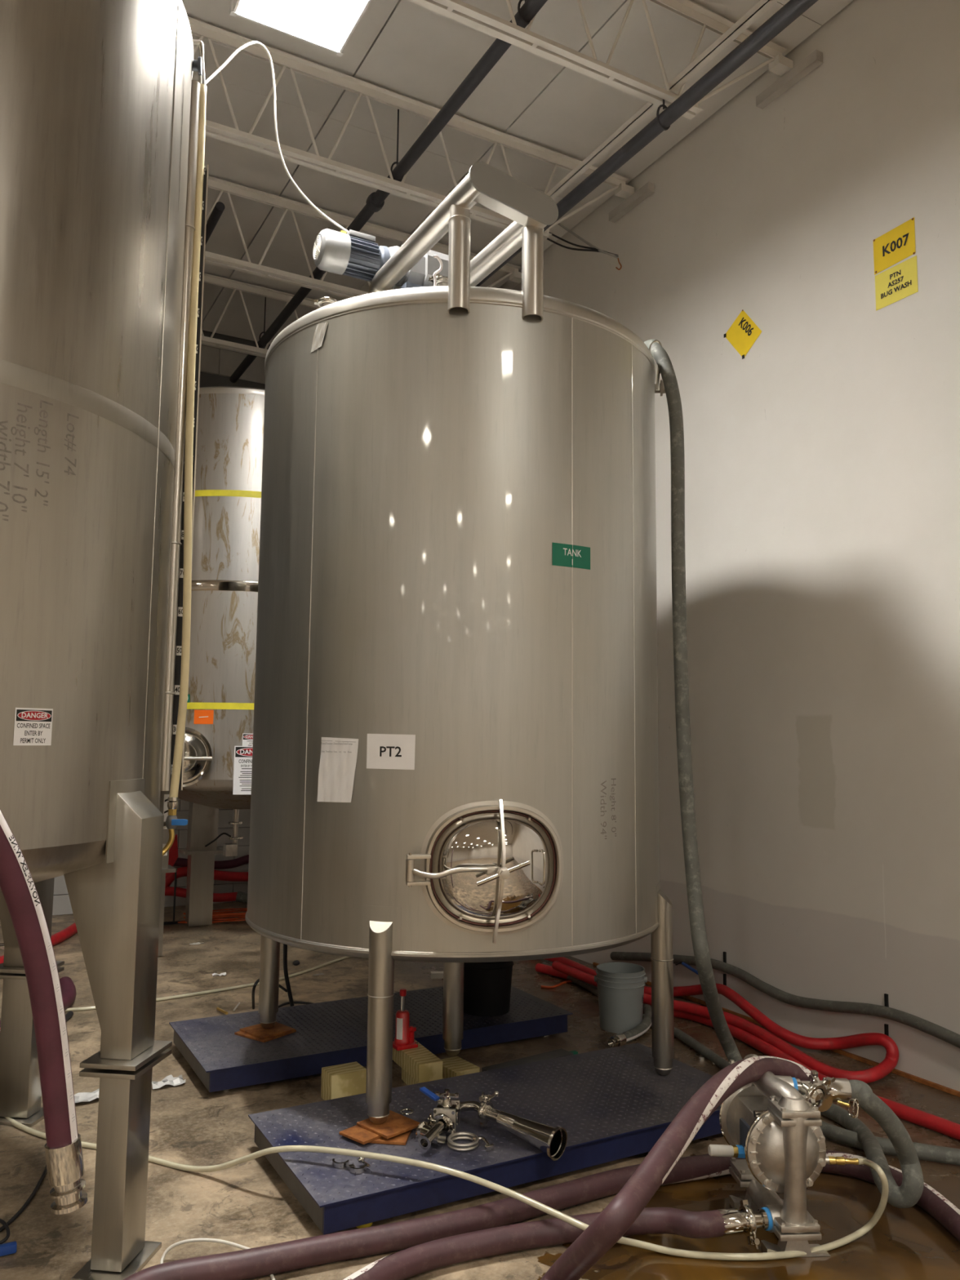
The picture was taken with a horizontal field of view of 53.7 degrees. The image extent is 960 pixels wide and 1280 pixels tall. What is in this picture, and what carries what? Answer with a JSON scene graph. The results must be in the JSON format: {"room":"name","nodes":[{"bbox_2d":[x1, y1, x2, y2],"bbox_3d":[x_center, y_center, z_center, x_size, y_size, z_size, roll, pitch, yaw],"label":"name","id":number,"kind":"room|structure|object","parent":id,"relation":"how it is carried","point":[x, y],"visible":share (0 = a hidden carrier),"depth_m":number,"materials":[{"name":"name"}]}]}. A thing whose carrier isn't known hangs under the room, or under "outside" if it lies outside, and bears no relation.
{"room":"processing plant","nodes":[
{"label":"processing plant","id":0,"kind":"room"},
{"bbox_2d":[0,808,91,1277],"bbox_3d":[-1.247,1.043,2.569,0.422,1.384,0.104,6,-8,-41],"label":"hose","id":1,"kind":"object","parent":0,"point":[63,1146],"visible":1,"depth_m":2.59,"materials":[{"name":"rubber"}]},
{"bbox_2d":[52,329,270,915],"bbox_3d":[-12.245,-1.037,5.508,26.196,6.660,0.230,4,-7,-29],"label":"wall","id":2,"kind":"structure","parent":0,"point":[217,365],"depth_m":10.44,"materials":[{"name":"paint"}]},
{"bbox_2d":[0,902,959,1279],"bbox_3d":[-3.410,0.748,-10.863,25.640,0.200,36.550,4,-7,-29],"label":"floor","id":3,"kind":"structure","parent":0,"point":[248,1204],"depth_m":3.93,"materials":[{"name":"concrete"}]},
{"bbox_2d":[0,942,4,949],"bbox_3d":[-2.995,1.900,5.695,0.603,0.939,0.408,4,-7,-29],"label":"machine","id":4,"kind":"object","parent":3,"relation":"on","point":[2,945],"visible":0.02,"depth_m":5.73,"materials":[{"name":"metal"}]},
{"bbox_2d":[0,1218,9,1244],"bbox_3d":[-1.775,2.132,3.453,0.106,0.035,0.260,4,-7,-29],"label":"cable","id":5,"kind":"object","parent":3,"relation":"on","point":[2,1222],"visible":0.99,"depth_m":3.40,"materials":[{"name":"rubber"}]},
{"bbox_2d":[0,1240,17,1256],"bbox_3d":[-1.657,2.115,3.290,0.090,0.030,0.030,4,-7,-29],"label":"clip","id":6,"kind":"object","parent":3,"relation":"on","point":[8,1248],"visible":1,"depth_m":3.29,"materials":[{"name":"plastic"}]},
{"bbox_2d":[0,1164,47,1231],"bbox_3d":[-1.786,2.173,3.740,0.084,0.014,0.791,1,-6,-7],"label":"cable","id":7,"kind":"object","parent":3,"relation":"on","point":[10,1221],"visible":0.64,"depth_m":3.65,"materials":[{"name":"rubber"}]},
{"bbox_2d":[0,976,75,1026],"bbox_3d":[-2.839,2.363,6.081,0.308,0.100,1.283,0,-6,2],"label":"hose","id":8,"kind":"object","parent":3,"relation":"on","point":[68,987],"visible":0.34,"depth_m":6.35,"materials":[{"name":"rubber"}]},
{"bbox_2d":[0,922,77,964],"bbox_3d":[-3.703,2.569,8.047,0.170,0.090,2.038,1,-6,-1],"label":"hose","id":9,"kind":"object","parent":3,"relation":"on","point":[57,938],"visible":0.17,"depth_m":8.27,"materials":[{"name":"rubber"}]},
{"bbox_2d":[65,1010,73,1021],"bbox_3d":[-2.697,2.357,5.718,0.174,0.036,0.744,-2,-6,22],"label":"hose","id":10,"kind":"object","parent":3,"relation":"on","point":[69,1014],"visible":0.18,"depth_m":6.01,"materials":[{"name":"rubber"}]},
{"bbox_2d":[74,1088,99,1102],"bbox_3d":[-1.948,2.263,4.707,0.225,0.026,0.149,4,-7,-29],"label":"scrap","id":11,"kind":"object","parent":3,"relation":"on","point":[81,1096],"visible":0.49,"depth_m":4.72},
{"bbox_2d":[0,0,208,1279],"bbox_3d":[-2.275,-0.326,3.666,2.201,4.958,2.130,4,-7,-29],"label":"tank","id":12,"kind":"object","parent":3,"relation":"on","point":[100,100],"visible":0.8,"depth_m":3.28,"materials":[{"name":"metal"}]},
{"bbox_2d":[0,420,11,520],"bbox_3d":[-1.498,-0.535,2.977,0.001,0.320,0.054,-4,-8,40],"label":"handwriting","id":13,"kind":"object","parent":12,"relation":"attached to","point":[4,428],"visible":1,"depth_m":2.98},
{"bbox_2d":[10,403,32,511],"bbox_3d":[-1.466,-0.583,3.021,0.001,0.346,0.066,-4,-7,38],"label":"handwriting","id":14,"kind":"object","parent":12,"relation":"attached to","point":[20,404],"visible":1,"depth_m":3.03},
{"bbox_2d":[13,707,53,745],"bbox_3d":[-1.417,0.276,3.013,0.005,0.118,0.128,-3,-7,32],"label":"warning sign","id":15,"kind":"object","parent":12,"relation":"attached to","point":[33,726],"visible":1,"depth_m":3.01,"materials":[{"name":"white paper"}]},
{"bbox_2d":[34,400,53,506],"bbox_3d":[-1.423,-0.609,3.083,0.001,0.344,0.062,-3,-7,34],"label":"handwriting","id":16,"kind":"object","parent":12,"relation":"attached to","point":[41,401],"visible":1,"depth_m":3.09},
{"bbox_2d":[64,413,78,475],"bbox_3d":[-1.369,-0.653,3.176,0.001,0.207,0.051,-3,-7,28],"label":"handwriting","id":17,"kind":"object","parent":12,"relation":"attached to","point":[68,414],"visible":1,"depth_m":3.17},
{"bbox_2d":[162,84,206,855],"bbox_3d":[-1.258,-0.806,3.999,0.142,3.399,0.187,4,-7,-29],"label":"hose","id":18,"kind":"object","parent":12,"relation":"hanging from","point":[171,821],"visible":0.92,"depth_m":3.99,"materials":[{"name":"rubber"}]},
{"bbox_2d":[151,1074,185,1088],"bbox_3d":[-1.615,2.285,4.913,0.169,0.028,0.107,4,-7,-29],"label":"scrap","id":19,"kind":"object","parent":3,"relation":"on","point":[168,1080],"visible":0.97,"depth_m":4.91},
{"bbox_2d":[163,868,185,924],"bbox_3d":[-2.850,2.471,9.180,0.500,0.525,0.030,4,-7,-29],"label":"stand","id":20,"kind":"object","parent":3,"relation":"on","point":[174,922],"visible":0.4,"depth_m":9.12,"materials":[{"name":"metal"}]},
{"bbox_2d":[164,886,237,902],"bbox_3d":[-2.972,2.631,9.809,0.957,0.194,0.090,4,-7,-29],"label":"hose","id":21,"kind":"object","parent":3,"relation":"on","point":[169,891],"visible":0.45,"depth_m":9.88,"materials":[{"name":"rubber"}]},
{"bbox_2d":[136,1238,275,1279],"bbox_3d":[-0.978,2.099,3.197,0.646,0.066,0.227,1,-6,-1],"label":"cable","id":22,"kind":"object","parent":3,"relation":"on","point":[192,1240],"visible":0.54,"depth_m":3.29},
{"bbox_2d":[164,866,248,886],"bbox_3d":[-2.665,2.538,10.104,1.571,0.293,0.100,4,-7,-29],"label":"hose","id":23,"kind":"object","parent":3,"relation":"on","point":[181,872],"visible":0.42,"depth_m":10.02,"materials":[{"name":"rubber"}]},
{"bbox_2d":[173,854,248,869],"bbox_3d":[-2.692,2.351,10.165,1.608,0.199,0.090,4,-7,-29],"label":"hose","id":24,"kind":"object","parent":23,"relation":"attached to","point":[180,862],"visible":0.38,"depth_m":10.11,"materials":[{"name":"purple rubber"}]},
{"bbox_2d":[158,386,265,955],"bbox_3d":[-2.215,0.224,8.993,2.211,4.950,2.237,4,-7,-29],"label":"tank","id":25,"kind":"object","parent":3,"relation":"on","point":[227,529],"visible":0.27,"depth_m":8.05,"materials":[{"name":"metal"}]},
{"bbox_2d":[165,834,177,875],"bbox_3d":[-3.151,2.201,9.434,0.280,0.520,0.050,4,-7,-29],"label":"hanger","id":26,"kind":"object","parent":25,"relation":"hanging from","point":[173,851],"visible":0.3,"depth_m":9.47,"materials":[{"name":"red plastic"}]},
{"bbox_2d":[186,693,190,702],"bbox_3d":[-2.489,0.489,7.945,0.130,0.070,0.003,-1,-6,14],"label":"number label","id":27,"kind":"object","parent":25,"relation":"attached to","point":[188,695],"visible":0.18,"depth_m":7.93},
{"bbox_2d":[193,709,213,724],"bbox_3d":[-2.300,0.641,7.899,0.165,0.118,0.005,0,-6,4],"label":"label","id":28,"kind":"object","parent":25,"relation":"attached to","point":[201,717],"visible":1,"depth_m":7.90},
{"bbox_2d":[186,702,253,709],"bbox_3d":[-2.169,0.553,7.936,0.708,0.055,0.062,1,-6,-3],"label":"band","id":29,"kind":"object","parent":25,"relation":"attached to","point":[191,705],"visible":0.79,"depth_m":7.91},
{"bbox_2d":[204,808,243,856],"bbox_3d":[-2.327,1.755,8.719,0.378,0.455,0.121,6,-8,-40],"label":"valve","id":30,"kind":"object","parent":25,"relation":"attached to","point":[229,849],"visible":1,"depth_m":8.73,"materials":[{"name":"metal"}]},
{"bbox_2d":[195,489,261,497],"bbox_3d":[-2.171,-1.248,8.147,0.947,0.055,0.112,1,-6,-2],"label":"band","id":31,"kind":"object","parent":25,"relation":"attached to","point":[198,492],"visible":0.62,"depth_m":8.10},
{"bbox_2d":[232,746,253,794],"bbox_3d":[-1.898,1.085,7.907,0.300,0.400,0.014,3,-6,-18],"label":"warning sign","id":32,"kind":"object","parent":25,"relation":"attached to","point":[242,767],"visible":0.48,"depth_m":7.88,"materials":[{"name":"white paper"}]},
{"bbox_2d":[242,733,253,746],"bbox_3d":[-1.902,0.836,7.926,0.160,0.110,0.006,2,-6,-18],"label":"warning sign","id":33,"kind":"object","parent":25,"relation":"attached to","point":[247,738],"visible":0.48,"depth_m":7.91,"materials":[{"name":"white paper"}]},
{"bbox_2d":[177,907,247,923],"bbox_3d":[-2.442,2.689,9.283,0.956,0.096,0.403,2,-6,-13],"label":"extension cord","id":34,"kind":"object","parent":3,"relation":"on","point":[220,915],"visible":0.45,"depth_m":9.15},
{"bbox_2d":[211,972,226,976],"bbox_3d":[-1.964,2.520,7.149,0.106,0.019,0.055,4,-7,-29],"label":"paper scrap","id":35,"kind":"object","parent":3,"relation":"on","point":[224,973],"visible":1,"depth_m":7.15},
{"bbox_2d":[216,1007,227,1014],"bbox_3d":[-1.679,2.415,6.177,0.018,0.018,0.135,6,-8,-40],"label":"brass fitting","id":36,"kind":"object","parent":3,"relation":"on","point":[222,1011],"visible":1,"depth_m":6.17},
{"bbox_2d":[235,891,247,903],"bbox_3d":[-2.253,2.736,10.108,0.706,0.156,0.158,4,-7,-29],"label":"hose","id":37,"kind":"object","parent":3,"relation":"on","point":[242,897],"visible":0.31,"depth_m":9.93,"materials":[{"name":"grey rubber"}]},
{"bbox_2d":[251,943,312,1009],"bbox_3d":[-1.327,2.167,6.203,0.352,0.536,0.601,-5,-8,41],"label":"cable","id":38,"kind":"object","parent":3,"relation":"on","point":[287,989],"visible":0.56,"depth_m":6.10,"materials":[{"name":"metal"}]},
{"bbox_2d":[293,960,299,965],"bbox_3d":[-1.456,2.558,7.516,0.057,0.040,0.043,4,-7,-29],"label":"lump","id":39,"kind":"object","parent":3,"relation":"on","point":[295,962],"visible":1,"depth_m":7.50,"materials":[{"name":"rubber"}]},
{"bbox_2d":[320,1062,366,1100],"bbox_3d":[-0.682,2.224,4.758,0.193,0.145,0.144,4,-7,-29],"label":"block","id":40,"kind":"object","parent":3,"relation":"on","point":[348,1079],"visible":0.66,"depth_m":4.71,"materials":[{"name":"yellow wood"}]},
{"bbox_2d":[168,985,573,1092],"bbox_3d":[-0.622,2.318,5.645,2.205,0.143,0.920,4,-7,-29],"label":"scale","id":41,"kind":"object","parent":3,"relation":"on","point":[331,1033],"visible":0.68,"depth_m":5.39,"materials":[{"name":"blue paint"}]},
{"bbox_2d":[234,1029,296,1042],"bbox_3d":[-1.205,2.203,5.331,0.240,0.011,0.240,-4,-7,35],"label":"steel shim","id":42,"kind":"object","parent":41,"relation":"on","point":[239,1033],"visible":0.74,"depth_m":5.25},
{"bbox_2d":[240,1022,294,1039],"bbox_3d":[-1.196,2.192,5.337,0.220,0.011,0.220,-5,-8,43],"label":"steel shim","id":43,"kind":"object","parent":42,"relation":"on","point":[258,1031],"visible":0.8,"depth_m":5.30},
{"bbox_2d":[463,960,513,1016],"bbox_3d":[0.037,2.089,5.852,0.346,0.370,0.346,4,-7,-29],"label":"pail","id":44,"kind":"object","parent":41,"relation":"on","point":[486,985],"visible":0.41,"depth_m":5.71,"materials":[{"name":"black plastic"}]},
{"bbox_2d":[401,1068,443,1084],"bbox_3d":[-0.292,2.273,4.903,0.125,0.085,0.340,3,-6,-23],"label":"block","id":45,"kind":"object","parent":3,"relation":"on","point":[406,1078],"visible":0.13,"depth_m":4.94,"materials":[{"name":"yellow wood"}]},
{"bbox_2d":[392,1040,442,1083],"bbox_3d":[-0.333,2.188,4.946,0.130,0.090,0.400,3,-7,-25],"label":"block","id":46,"kind":"object","parent":45,"relation":"on","point":[420,1063],"visible":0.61,"depth_m":4.82,"materials":[{"name":"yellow wood"}]},
{"bbox_2d":[392,988,417,1050],"bbox_3d":[-0.399,2.002,5.028,0.123,0.294,0.105,4,-7,-29],"label":"jack","id":47,"kind":"object","parent":46,"relation":"on","point":[404,1038],"visible":0.96,"depth_m":4.99,"materials":[{"name":"red metal"}]},
{"bbox_2d":[408,1026,414,1043],"bbox_3d":[-0.364,2.090,5.030,0.032,0.080,0.032,4,-7,-29],"label":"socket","id":48,"kind":"object","parent":47,"relation":"attached to","point":[411,1029],"depth_m":5.02,"materials":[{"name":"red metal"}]},
{"bbox_2d":[431,971,443,978],"bbox_3d":[-0.219,2.523,7.180,0.301,0.060,0.070,2,-6,-9],"label":"power strip","id":49,"kind":"object","parent":3,"relation":"on","point":[434,975],"visible":0.18,"depth_m":7.14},
{"bbox_2d":[4,955,888,1260],"bbox_3d":[-0.888,2.176,5.069,2.969,0.303,5.298,4,-7,-29],"label":"air hose","id":50,"kind":"object","parent":3,"relation":"on","point":[876,1217],"visible":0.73,"depth_m":3.50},
{"bbox_2d":[440,1056,479,1078],"bbox_3d":[-0.125,2.299,5.063,0.150,0.070,0.220,5,-7,-35],"label":"block","id":51,"kind":"object","parent":3,"relation":"on","point":[455,1066],"visible":0.51,"depth_m":5.02,"materials":[{"name":"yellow wood"}]},
{"bbox_2d":[248,1043,721,1234],"bbox_3d":[0.151,2.186,4.297,2.170,0.143,0.930,4,-7,-29],"label":"scale","id":52,"kind":"object","parent":3,"relation":"on","point":[612,1104],"visible":0.78,"depth_m":4.07,"materials":[{"name":"blue paint"}]},
{"bbox_2d":[332,1157,370,1173],"bbox_3d":[-0.500,2.027,3.667,0.155,0.032,0.085,0,-6,2],"label":"clamp","id":53,"kind":"object","parent":52,"relation":"on","point":[352,1169],"visible":0.88,"depth_m":3.67,"materials":[{"name":"metal"}]},
{"bbox_2d":[368,1129,412,1145],"bbox_3d":[-0.393,2.072,3.992,0.200,0.011,0.200,0,-6,6],"label":"wood shim","id":54,"kind":"object","parent":52,"relation":"on","point":[402,1139],"visible":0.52,"depth_m":3.90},
{"bbox_2d":[339,1124,382,1144],"bbox_3d":[-0.452,2.060,3.995,0.150,0.011,0.240,-5,-8,41],"label":"wood shim","id":55,"kind":"object","parent":54,"relation":"on","point":[358,1134],"visible":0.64,"depth_m":3.93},
{"bbox_2d":[356,1110,420,1138],"bbox_3d":[-0.385,2.052,4.021,0.200,0.011,0.190,-5,-8,43],"label":"wood shim","id":56,"kind":"object","parent":55,"relation":"on","point":[396,1124],"visible":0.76,"depth_m":4.00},
{"bbox_2d":[400,1108,413,1115],"bbox_3d":[-0.326,2.097,4.219,0.061,0.009,0.061,4,-7,-29],"label":"ring","id":57,"kind":"object","parent":52,"relation":"on","point":[402,1109],"visible":1,"depth_m":4.21,"materials":[{"name":"metal"}]},
{"bbox_2d":[244,161,674,1124],"bbox_3d":[-0.124,0.020,5.276,2.196,4.397,2.196,-5,-8,42],"label":"tank","id":58,"kind":"object","parent":52,"relation":"on","point":[424,465],"visible":1,"depth_m":4.32,"materials":[{"name":"metal"}]},
{"bbox_2d":[205,40,348,232],"bbox_3d":[-1.048,-2.627,4.810,0.202,0.790,1.059,-3,-7,33],"label":"power cable","id":59,"kind":"object","parent":58,"relation":"attached to","point":[243,46],"visible":0.98,"depth_m":4.90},
{"bbox_2d":[312,235,321,259],"bbox_3d":[-0.870,-2.096,5.067,0.003,0.132,0.132,4,-7,-29],"label":"fan grille","id":60,"kind":"object","parent":58,"relation":"attached to","point":[317,252],"depth_m":5.05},
{"bbox_2d":[310,322,328,353],"bbox_3d":[-0.773,-1.456,4.554,0.116,0.135,0.008,-4,-7,36],"label":"scrap","id":61,"kind":"object","parent":58,"relation":"attached to","point":[321,328],"visible":1,"depth_m":4.55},
{"bbox_2d":[317,737,358,802],"bbox_3d":[-0.638,0.581,4.244,0.220,0.290,0.016,-2,-7,27],"label":"sheet","id":62,"kind":"object","parent":58,"relation":"attached to","point":[338,759],"visible":1,"depth_m":4.24,"materials":[{"name":"white paper"}]},
{"bbox_2d":[366,733,415,769],"bbox_3d":[-0.392,0.490,4.164,0.224,0.155,0.008,-1,-6,14],"label":"sheet","id":63,"kind":"object","parent":58,"relation":"attached to","point":[384,751],"visible":1,"depth_m":4.16,"materials":[{"name":"white paper"}]},
{"bbox_2d":[368,173,480,312],"bbox_3d":[-0.293,-1.754,4.710,0.112,0.586,1.233,4,-7,-29],"label":"vent","id":64,"kind":"object","parent":58,"relation":"attached to","point":[452,215],"depth_m":4.34,"materials":[{"name":"metal"}]},
{"bbox_2d":[470,221,546,320],"bbox_3d":[-0.051,-1.700,4.949,0.112,0.533,1.423,4,-7,-29],"label":"vent","id":65,"kind":"object","parent":58,"relation":"attached to","point":[531,304],"depth_m":4.39,"materials":[{"name":"metal"}]},
{"bbox_2d":[551,542,590,569],"bbox_3d":[0.423,-0.386,4.369,0.214,0.105,0.007,4,-7,-30],"label":"label","id":66,"kind":"object","parent":58,"relation":"attached to","point":[562,553],"visible":1,"depth_m":4.36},
{"bbox_2d":[600,777,616,839],"bbox_3d":[0.593,0.778,4.378,0.112,0.275,0.001,6,-8,-41],"label":"handwriting","id":67,"kind":"object","parent":58,"relation":"attached to","point":[605,832],"visible":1,"depth_m":4.37},
{"bbox_2d":[644,338,924,1208],"bbox_3d":[1.395,0.290,4.620,0.761,4.005,1.910,3,-6,-21],"label":"hose","id":68,"kind":"object","parent":58,"relation":"attached to","point":[906,1195],"visible":0.76,"depth_m":4.77,"materials":[{"name":"grey rubber"}]},
{"bbox_2d":[447,1131,493,1151],"bbox_3d":[-0.050,2.053,3.878,0.156,0.030,0.164,4,-7,-29],"label":"rings","id":69,"kind":"object","parent":52,"relation":"on","point":[488,1147],"visible":1,"depth_m":3.86,"materials":[{"name":"metal"}]},
{"bbox_2d":[415,1086,567,1160],"bbox_3d":[0.049,1.977,3.937,0.621,0.225,0.337,0,-6,4],"label":"valve assembly","id":70,"kind":"object","parent":52,"relation":"on","point":[551,1140],"visible":1,"depth_m":3.91,"materials":[{"name":"metal"}]},
{"bbox_2d":[342,1207,727,1279],"bbox_3d":[0.146,2.077,3.253,1.440,0.138,0.300,2,-6,-18],"label":"hose","id":71,"kind":"object","parent":3,"relation":"on","point":[416,1260],"visible":0.86,"depth_m":3.32,"materials":[{"name":"rubber"}]},
{"bbox_2d":[123,1149,959,1279],"bbox_3d":[0.275,2.130,3.493,3.034,0.088,0.904,1,-6,-6],"label":"hose","id":72,"kind":"object","parent":3,"relation":"on","point":[312,1251],"visible":0.66,"depth_m":3.39,"materials":[{"name":"rubber"}]},
{"bbox_2d":[541,980,572,988],"bbox_3d":[0.583,2.531,6.970,0.312,0.018,0.074,5,-7,-36],"label":"extension cord","id":73,"kind":"object","parent":3,"relation":"on","point":[566,981],"visible":1,"depth_m":6.92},
{"bbox_2d":[569,1050,577,1054],"bbox_3d":[0.533,2.373,5.449,0.050,0.016,0.030,4,-7,-29],"label":"scrap","id":74,"kind":"object","parent":3,"relation":"on","point":[575,1052],"visible":0.43,"depth_m":5.45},
{"bbox_2d":[594,962,647,1033],"bbox_3d":[0.890,2.258,5.994,0.320,0.365,0.319,4,-7,-29],"label":"pail","id":75,"kind":"object","parent":3,"relation":"on","point":[620,985],"visible":0.95,"depth_m":5.88,"materials":[{"name":"grey plastic"}]},
{"bbox_2d":[608,1003,651,1047],"bbox_3d":[1.020,2.431,6.212,0.237,0.070,1.422,-1,-6,13],"label":"hose","id":76,"kind":"object","parent":3,"relation":"on","point":[620,1039],"visible":0.7,"depth_m":5.70,"materials":[{"name":"grey rubber"}]},
{"bbox_2d":[541,961,728,1069],"bbox_3d":[1.006,2.431,6.178,0.143,0.052,2.790,3,-6,-19],"label":"hose","id":77,"kind":"object","parent":3,"relation":"on","point":[683,1037],"visible":0.38,"depth_m":5.57,"materials":[{"name":"grey rubber"}]},
{"bbox_2d":[540,1055,832,1279],"bbox_3d":[0.689,1.846,3.179,1.503,0.629,0.402,4,-7,-31],"label":"hose","id":78,"kind":"object","parent":3,"relation":"on","point":[617,1217],"visible":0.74,"depth_m":3.05,"materials":[{"name":"rubber"}]},
{"bbox_2d":[694,1053,705,1060],"bbox_3d":[1.272,2.372,5.413,0.096,0.026,0.072,4,-7,-29],"label":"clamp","id":79,"kind":"object","parent":3,"relation":"on","point":[699,1056],"visible":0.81,"depth_m":5.38,"materials":[{"name":"metal"}]},
{"bbox_2d":[707,1058,715,1064],"bbox_3d":[1.328,2.365,5.347,0.096,0.026,0.072,4,-7,-29],"label":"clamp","id":80,"kind":"object","parent":3,"relation":"on","point":[709,1061],"visible":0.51,"depth_m":5.32,"materials":[{"name":"metal"}]},
{"bbox_2d":[544,956,898,1083],"bbox_3d":[1.218,2.389,6.502,0.561,0.213,3.490,4,-7,-29],"label":"hose","id":81,"kind":"object","parent":3,"relation":"on","point":[777,1036],"visible":0.81,"depth_m":5.56,"materials":[{"name":"rubber"}]},
{"bbox_2d":[535,963,959,1140],"bbox_3d":[1.445,2.389,5.792,0.304,0.066,3.748,4,-7,-29],"label":"hose","id":82,"kind":"object","parent":3,"relation":"on","point":[947,1127],"visible":0.44,"depth_m":5.18,"materials":[{"name":"rubber"}]},
{"bbox_2d":[707,1053,858,1257],"bbox_3d":[1.137,1.897,3.581,0.545,0.586,0.563,0,-6,9],"label":"pump","id":83,"kind":"object","parent":3,"relation":"on","point":[773,1122],"visible":0.93,"depth_m":3.41,"materials":[{"name":"metal"}]},
{"bbox_2d":[773,1070,820,1095],"bbox_3d":[1.175,1.683,3.526,0.187,0.157,0.162,4,-7,-29],"label":"outlet","id":84,"kind":"object","parent":83,"relation":"attached to","point":[793,1086],"depth_m":3.50,"materials":[{"name":"metal"}]},
{"bbox_2d":[819,1120,959,1165],"bbox_3d":[1.886,2.224,4.157,0.918,0.064,0.153,-3,-7,30],"label":"hose","id":85,"kind":"object","parent":3,"relation":"on","point":[926,1152],"visible":0.55,"depth_m":4.14,"materials":[{"name":"grey rubber"}]},
{"bbox_2d":[181,0,853,344],"bbox_3d":[-3.346,-5.806,-10.182,26.040,0.260,36.950,4,-7,-29],"label":"ceiling","id":86,"kind":"structure","parent":0,"point":[406,48],"depth_m":6.92,"materials":[{"name":"metal"}]},
{"bbox_2d":[230,0,371,57],"bbox_3d":[-0.878,-3.694,4.897,0.622,0.778,0.682,4,-7,-29],"label":"ceiling light","id":87,"kind":"object","parent":86,"relation":"hanging from","point":[328,24],"visible":1,"depth_m":5.08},
{"bbox_2d":[239,0,362,41],"bbox_3d":[-0.881,-3.370,4.864,0.570,0.008,0.630,4,-7,-29],"label":"diffuser","id":88,"kind":"object","parent":87,"relation":"attached to","point":[326,20],"depth_m":5.07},
{"bbox_2d":[546,222,622,270],"bbox_3d":[0.832,-3.283,7.802,0.216,0.948,1.011,4,-7,-29],"label":"cable","id":89,"kind":"object","parent":86,"relation":"hanging from","point":[593,248],"visible":0.96,"depth_m":7.72,"materials":[{"name":"grey paint"}]},
{"bbox_2d":[498,0,959,1091],"bbox_3d":[7.912,-1.854,-4.277,0.200,6.660,36.550,4,-7,-29],"label":"wall","id":90,"kind":"structure","parent":0,"point":[822,462],"depth_m":5.89,"materials":[{"name":"white paint"}]},
{"bbox_2d":[200,273,319,357],"bbox_3d":[-4.140,-3.354,8.560,8.635,0.686,0.520,4,-7,-29],"label":"joist","id":91,"kind":"object","parent":90,"relation":"attached to","point":[241,286],"visible":0.16,"depth_m":9.53,"materials":[{"name":"white paint"}]},
{"bbox_2d":[204,175,521,297],"bbox_3d":[-3.328,-3.497,7.107,8.635,0.686,0.520,4,-7,-29],"label":"joist","id":92,"kind":"object","parent":90,"relation":"attached to","point":[216,184],"visible":0.27,"depth_m":8.06,"materials":[{"name":"white paint"}]},
{"bbox_2d":[205,201,225,244],"bbox_3d":[-2.821,-3.425,8.879,0.116,0.408,3.200,4,-7,-29],"label":"pipe","id":93,"kind":"object","parent":92,"relation":"hanging from","point":[219,208],"visible":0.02,"depth_m":7.61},
{"bbox_2d":[187,16,654,240],"bbox_3d":[-2.516,-3.640,5.655,8.635,0.686,0.520,4,-7,-29],"label":"joist","id":94,"kind":"object","parent":90,"relation":"attached to","point":[201,29],"visible":0.67,"depth_m":6.62,"materials":[{"name":"white paint"}]},
{"bbox_2d":[407,0,822,119],"bbox_3d":[-1.704,-3.783,4.203,8.635,0.686,0.520,4,-7,-29],"label":"joist","id":95,"kind":"object","parent":90,"relation":"attached to","point":[459,11],"visible":0.88,"depth_m":5.62,"materials":[{"name":"white paint"}]},
{"bbox_2d":[229,0,547,382],"bbox_3d":[1.209,-3.857,3.585,0.128,0.564,16.400,4,-7,-29],"label":"pipe","id":96,"kind":"object","parent":95,"relation":"hanging from","point":[375,202],"visible":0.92,"depth_m":6.39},
{"bbox_2d":[475,0,817,286],"bbox_3d":[2.060,-3.340,4.010,0.134,0.227,16.400,4,-7,-29],"label":"pipe","id":97,"kind":"object","parent":95,"relation":"hanging from","point":[792,10],"visible":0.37,"depth_m":5.50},
{"bbox_2d":[546,0,778,199],"bbox_3d":[0.802,-3.288,6.406,0.045,0.045,11.200,4,-7,-29],"label":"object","id":98,"kind":"object","parent":95,"relation":"attached to","point":[762,6],"visible":0.47,"depth_m":5.70,"materials":[{"name":"white paint"}]},
{"bbox_2d":[724,309,761,359],"bbox_3d":[1.818,-2.118,6.572,0.005,0.354,0.357,4,-7,-29],"label":"sheet","id":99,"kind":"object","parent":90,"relation":"attached to","point":[743,333],"visible":1,"depth_m":6.57,"materials":[{"name":"plastic"}]},
{"bbox_2d":[592,962,959,1097],"bbox_3d":[2.373,2.341,5.006,0.020,0.020,6.000,4,-7,-29],"label":"trim","id":100,"kind":"structure","parent":90,"relation":"attached to","point":[957,1093],"depth_m":5.33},
{"bbox_2d":[609,951,959,1048],"bbox_3d":[1.821,2.189,5.971,0.076,0.305,3.219,4,-7,-29],"label":"hose","id":101,"kind":"object","parent":90,"relation":"attached to","point":[937,1031],"visible":0.9,"depth_m":5.58,"materials":[{"name":"grey rubber"}]},
{"bbox_2d":[675,960,697,974],"bbox_3d":[1.395,2.203,6.396,0.027,0.049,0.265,3,-6,-21],"label":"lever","id":102,"kind":"object","parent":101,"relation":"attached to","point":[683,963],"visible":0.98,"depth_m":6.38,"materials":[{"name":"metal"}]},
{"bbox_2d":[873,217,915,275],"bbox_3d":[2.409,-2.290,5.523,0.005,0.224,0.278,4,-7,-29],"label":"sheet","id":103,"kind":"object","parent":90,"relation":"attached to","point":[897,244],"visible":1,"depth_m":5.52,"materials":[{"name":"plastic"}]},
{"bbox_2d":[875,255,918,311],"bbox_3d":[2.409,-2.065,5.496,0.003,0.216,0.279,4,-7,-29],"label":"sheet","id":104,"kind":"object","parent":90,"relation":"attached to","point":[900,282],"visible":1,"depth_m":5.49,"materials":[{"name":"yellow paper"}]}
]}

